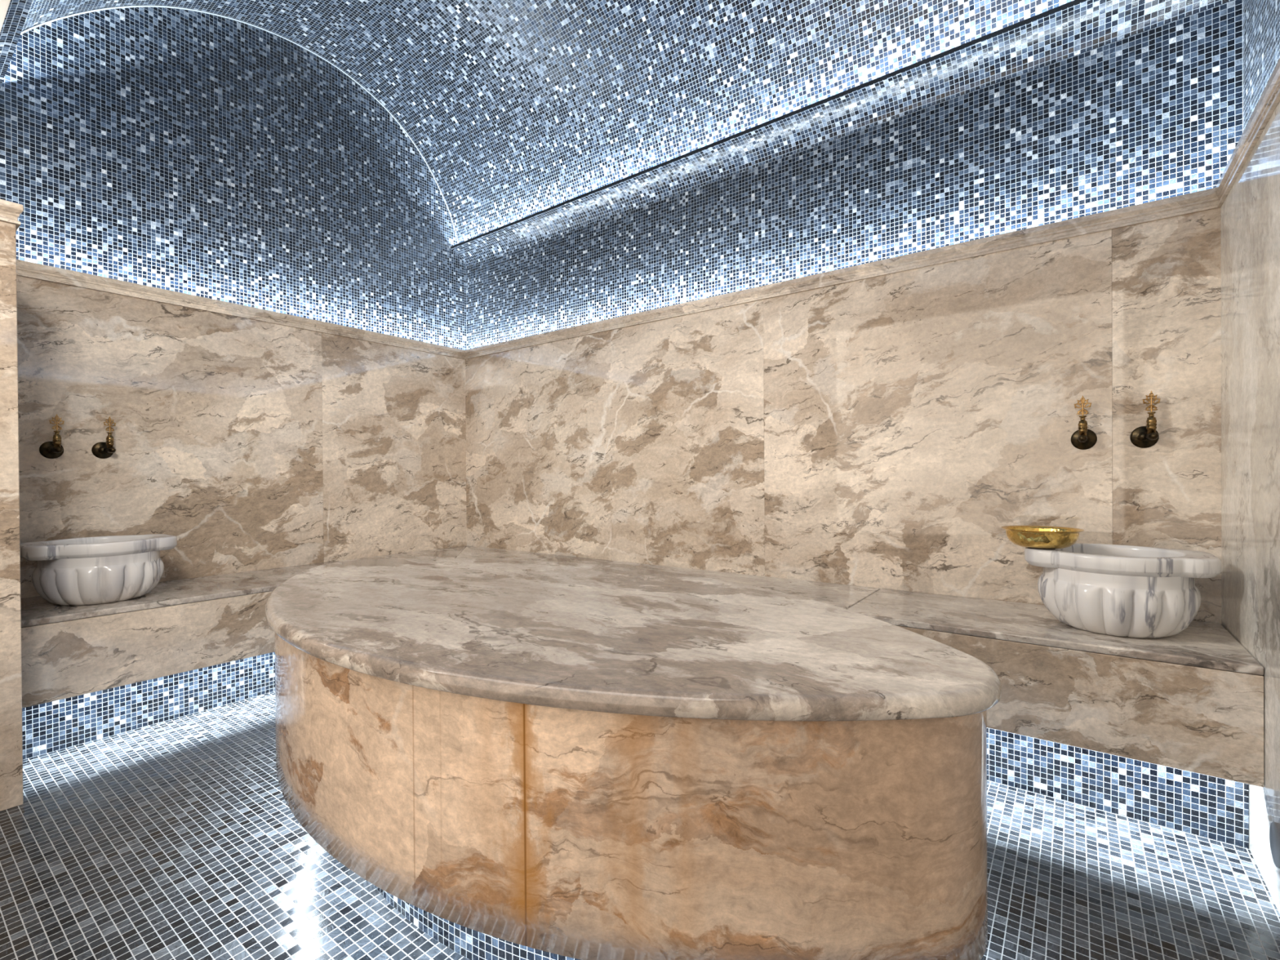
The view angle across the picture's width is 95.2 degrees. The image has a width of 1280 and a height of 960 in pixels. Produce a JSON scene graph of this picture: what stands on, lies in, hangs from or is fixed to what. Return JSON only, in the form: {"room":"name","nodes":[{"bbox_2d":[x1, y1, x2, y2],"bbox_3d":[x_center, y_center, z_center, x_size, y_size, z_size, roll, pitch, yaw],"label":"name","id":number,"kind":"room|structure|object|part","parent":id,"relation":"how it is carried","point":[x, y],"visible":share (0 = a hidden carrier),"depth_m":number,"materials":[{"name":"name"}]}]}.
{"room":"spa","nodes":[
{"label":"spa","id":0,"kind":"room"},
{"bbox_2d":[0,220,23,811],"bbox_3d":[-2.197,0.098,1.386,0.694,1.539,0.920,0,0,37],"label":"wall","id":1,"kind":"structure","parent":0,"point":[11,672],"depth_m":1.53,"materials":[{"name":"stone"}]},
{"bbox_2d":[0,199,22,231],"bbox_3d":[-2.189,-0.698,1.379,0.693,0.053,0.932,0,0,37],"label":"trim","id":2,"kind":"structure","parent":1,"relation":"on","point":[10,211],"depth_m":1.53,"materials":[{"name":"stone"}]},
{"bbox_2d":[0,7,466,598],"bbox_3d":[-1.953,-0.692,2.436,0.162,3.103,2.910,0,0,37],"label":"wall","id":3,"kind":"structure","parent":0,"point":[197,153],"depth_m":2.55,"materials":[{"name":"stone"}]},
{"bbox_2d":[0,0,10,32],"bbox_3d":[-0.926,-1.305,0.954,3.361,0.040,0.076,0,0,37],"label":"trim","id":4,"kind":"structure","parent":3,"relation":"attached to","point":[4,4],"depth_m":1.59,"materials":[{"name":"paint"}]},
{"bbox_2d":[0,0,33,88],"bbox_3d":[-0.905,-1.350,0.984,3.361,0.050,0.106,0,0,37],"label":"trim","id":5,"kind":"structure","parent":3,"relation":"attached to","point":[18,11],"depth_m":1.75,"materials":[{"name":"tile"}]},
{"bbox_2d":[39,413,64,458],"bbox_3d":[-2.084,-0.155,2.073,0.058,0.158,0.063,0,0,37],"label":"tap","id":6,"kind":"object","parent":3,"relation":"attached to","point":[53,449],"visible":1,"depth_m":2.07,"materials":[{"name":"brown metal"}]},
{"bbox_3d":[-2.073,-0.205,2.076,0.004,0.060,0.042,0,0,23],"label":"handle","id":7,"kind":"part","parent":6,"relation":"part of","materials":[{"name":"gold metal"}]},
{"bbox_3d":[-2.074,-0.108,2.077,0.048,0.022,0.022,0,0,23],"label":"fluted knob","id":8,"kind":"part","parent":6,"relation":"part of","materials":[{"name":"brown metal"}]},
{"bbox_2d":[91,416,115,458],"bbox_3d":[-2.002,-0.160,2.185,0.056,0.158,0.065,0,0,37],"label":"tap","id":9,"kind":"object","parent":3,"relation":"attached to","point":[101,450],"visible":1,"depth_m":2.19,"materials":[{"name":"brown metal"}]},
{"bbox_3d":[-1.990,-0.209,2.191,0.004,0.060,0.042,0,0,15],"label":"handle","id":10,"kind":"part","parent":9,"relation":"part of","materials":[{"name":"gold metal"}]},
{"bbox_3d":[-1.990,-0.112,2.192,0.048,0.022,0.022,0,0,15],"label":"fluted knob","id":11,"kind":"part","parent":9,"relation":"part of","materials":[{"name":"brown metal"}]},
{"bbox_2d":[20,4,458,243],"bbox_3d":[-0.331,-1.732,1.757,3.362,0.737,1.952,0,0,37],"label":"trim","id":12,"kind":"structure","parent":3,"relation":"attached to","point":[139,6],"depth_m":2.57,"materials":[{"name":"tile"}]},
{"bbox_2d":[16,259,465,359],"bbox_3d":[-1.631,-0.744,2.747,0.038,0.053,1.973,0,0,37],"label":"trim","id":13,"kind":"structure","parent":3,"relation":"attached to","point":[24,268],"depth_m":2.47,"materials":[{"name":"stone"}]},
{"bbox_2d":[21,0,1073,243],"bbox_3d":[-0.332,-1.767,1.757,3.361,0.796,1.996,0,0,37],"label":"ceiling","id":14,"kind":"structure","parent":0,"point":[516,109],"depth_m":2.58,"materials":[{"name":"tile"}]},
{"bbox_2d":[0,691,1279,959],"bbox_3d":[-0.588,0.916,1.400,3.461,0.120,3.072,0,0,37],"label":"floor","id":15,"kind":"structure","parent":0,"point":[178,838],"depth_m":1.27,"materials":[{"name":"tile"}]},
{"bbox_2d":[265,558,1001,959],"bbox_3d":[-0.265,0.565,1.408,1.944,0.576,0.982,0,0,37],"label":"platform","id":16,"kind":"object","parent":15,"relation":"on","point":[524,759],"visible":1,"depth_m":0.81,"materials":[{"name":"stone"}]},
{"bbox_2d":[20,545,1263,848],"bbox_3d":[-0.313,0.625,1.772,3.256,0.453,1.936,0,0,37],"label":"stone bench","id":17,"kind":"object","parent":15,"relation":"on","point":[1166,731],"visible":0.44,"depth_m":1.57,"materials":[{"name":"stone"}]},
{"bbox_2d":[20,533,177,605],"bbox_3d":[-1.844,0.306,2.001,0.334,0.204,0.388,0,0,37],"label":"basin","id":18,"kind":"object","parent":17,"relation":"on","point":[97,570],"visible":0.98,"depth_m":1.89,"materials":[{"name":"white stone"}]},
{"bbox_3d":[-1.844,0.328,2.001,0.334,0.160,0.334,0,0,37],"label":"bowl","id":19,"kind":"part","parent":18,"relation":"part of","materials":[{"name":"white stone"}]},
{"bbox_3d":[-1.378,0.541,2.284,0.024,0.234,1.490,0,0,37],"label":"panel","id":20,"kind":"part","parent":17,"relation":"part of","materials":[{"name":"stone"}]},
{"bbox_3d":[-1.428,0.412,2.597,0.482,0.020,1.935,0,0,37],"label":"seat","id":21,"kind":"part","parent":17,"relation":"part of","materials":[{"name":"stone"}]},
{"bbox_3d":[-0.221,0.403,2.630,2.375,0.020,0.446,0,0,37],"label":"seat","id":22,"kind":"part","parent":17,"relation":"part of","materials":[{"name":"stone"}]},
{"bbox_3d":[1.085,0.399,1.659,0.875,0.020,0.446,0,0,37],"label":"seat","id":23,"kind":"part","parent":17,"relation":"part of","materials":[{"name":"stone"}]},
{"bbox_3d":[0.199,0.531,2.059,2.776,0.234,0.024,0,0,37],"label":"panel","id":24,"kind":"part","parent":17,"relation":"part of","materials":[{"name":"stone"}]},
{"bbox_2d":[1024,542,1221,638],"bbox_3d":[1.249,0.287,1.539,0.388,0.204,0.334,0,0,37],"label":"basin","id":25,"kind":"object","parent":17,"relation":"on","point":[1131,591],"visible":0.94,"depth_m":1.42,"materials":[{"name":"white stone"}]},
{"bbox_2d":[1000,525,1084,549],"bbox_3d":[1.101,0.159,1.601,0.187,0.052,0.187,0,0,37],"label":"brass bowl","id":26,"kind":"object","parent":25,"relation":"on","point":[1047,537],"visible":1,"depth_m":1.55,"materials":[{"name":"gold metal"}]},
{"bbox_3d":[1.250,0.309,1.539,0.334,0.160,0.334,0,0,37],"label":"bowl","id":27,"kind":"part","parent":25,"relation":"part of","materials":[{"name":"white stone"}]},
{"bbox_2d":[465,0,1243,623],"bbox_3d":[0.304,-0.709,2.608,3.361,3.103,0.162,0,0,37],"label":"wall","id":28,"kind":"structure","parent":0,"point":[884,431],"depth_m":2.06,"materials":[{"name":"stone"}]},
{"bbox_2d":[450,0,1232,268],"bbox_3d":[0.249,-1.352,2.537,3.361,0.099,0.110,0,0,37],"label":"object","id":29,"kind":"structure","parent":28,"relation":"attached to","point":[1075,27],"depth_m":2.12,"materials":[{"name":"tile"}]},
{"bbox_2d":[464,187,1219,359],"bbox_3d":[0.260,-0.756,2.549,3.311,0.053,0.038,0,0,37],"label":"trim","id":30,"kind":"structure","parent":28,"relation":"attached to","point":[1207,199],"depth_m":2.03,"materials":[{"name":"stone"}]},
{"bbox_2d":[1071,395,1097,449],"bbox_3d":[1.312,-0.170,1.726,0.063,0.158,0.060,0,0,37],"label":"tap","id":31,"kind":"object","parent":28,"relation":"attached to","point":[1083,438],"visible":1,"depth_m":1.73,"materials":[{"name":"brown metal"}]},
{"bbox_3d":[1.307,-0.122,1.723,0.022,0.022,0.048,0,0,41],"label":"fluted knob","id":32,"kind":"part","parent":31,"relation":"part of","materials":[{"name":"brown metal"}]},
{"bbox_3d":[1.306,-0.219,1.722,0.042,0.060,0.004,0,0,41],"label":"handle","id":33,"kind":"part","parent":31,"relation":"part of","materials":[{"name":"gold metal"}]},
{"bbox_2d":[1129,391,1160,448],"bbox_3d":[1.424,-0.170,1.645,0.064,0.158,0.057,0,0,37],"label":"tap","id":34,"kind":"object","parent":28,"relation":"attached to","point":[1143,437],"visible":1,"depth_m":1.64,"materials":[{"name":"brown metal"}]},
{"bbox_3d":[1.430,-0.219,1.633,0.042,0.060,0.004,0,0,17],"label":"handle","id":35,"kind":"part","parent":34,"relation":"part of","materials":[{"name":"gold metal"}]},
{"bbox_3d":[1.431,-0.122,1.634,0.022,0.022,0.048,0,0,17],"label":"fluted knob","id":36,"kind":"part","parent":34,"relation":"part of","materials":[{"name":"brown metal"}]},
{"bbox_2d":[1220,0,1279,913],"bbox_3d":[0.791,-0.700,0.396,0.162,3.103,2.912,0,0,37],"label":"wall","id":37,"kind":"structure","parent":0,"point":[1250,213],"depth_m":1.29,"materials":[{"name":"stone"}]},
{"bbox_2d":[1215,58,1279,207],"bbox_3d":[0.724,-0.748,0.430,0.038,0.053,2.886,0,0,37],"label":"trim","id":38,"kind":"structure","parent":37,"relation":"attached to","point":[1269,99],"depth_m":1.27,"materials":[{"name":"stone"}]}
]}

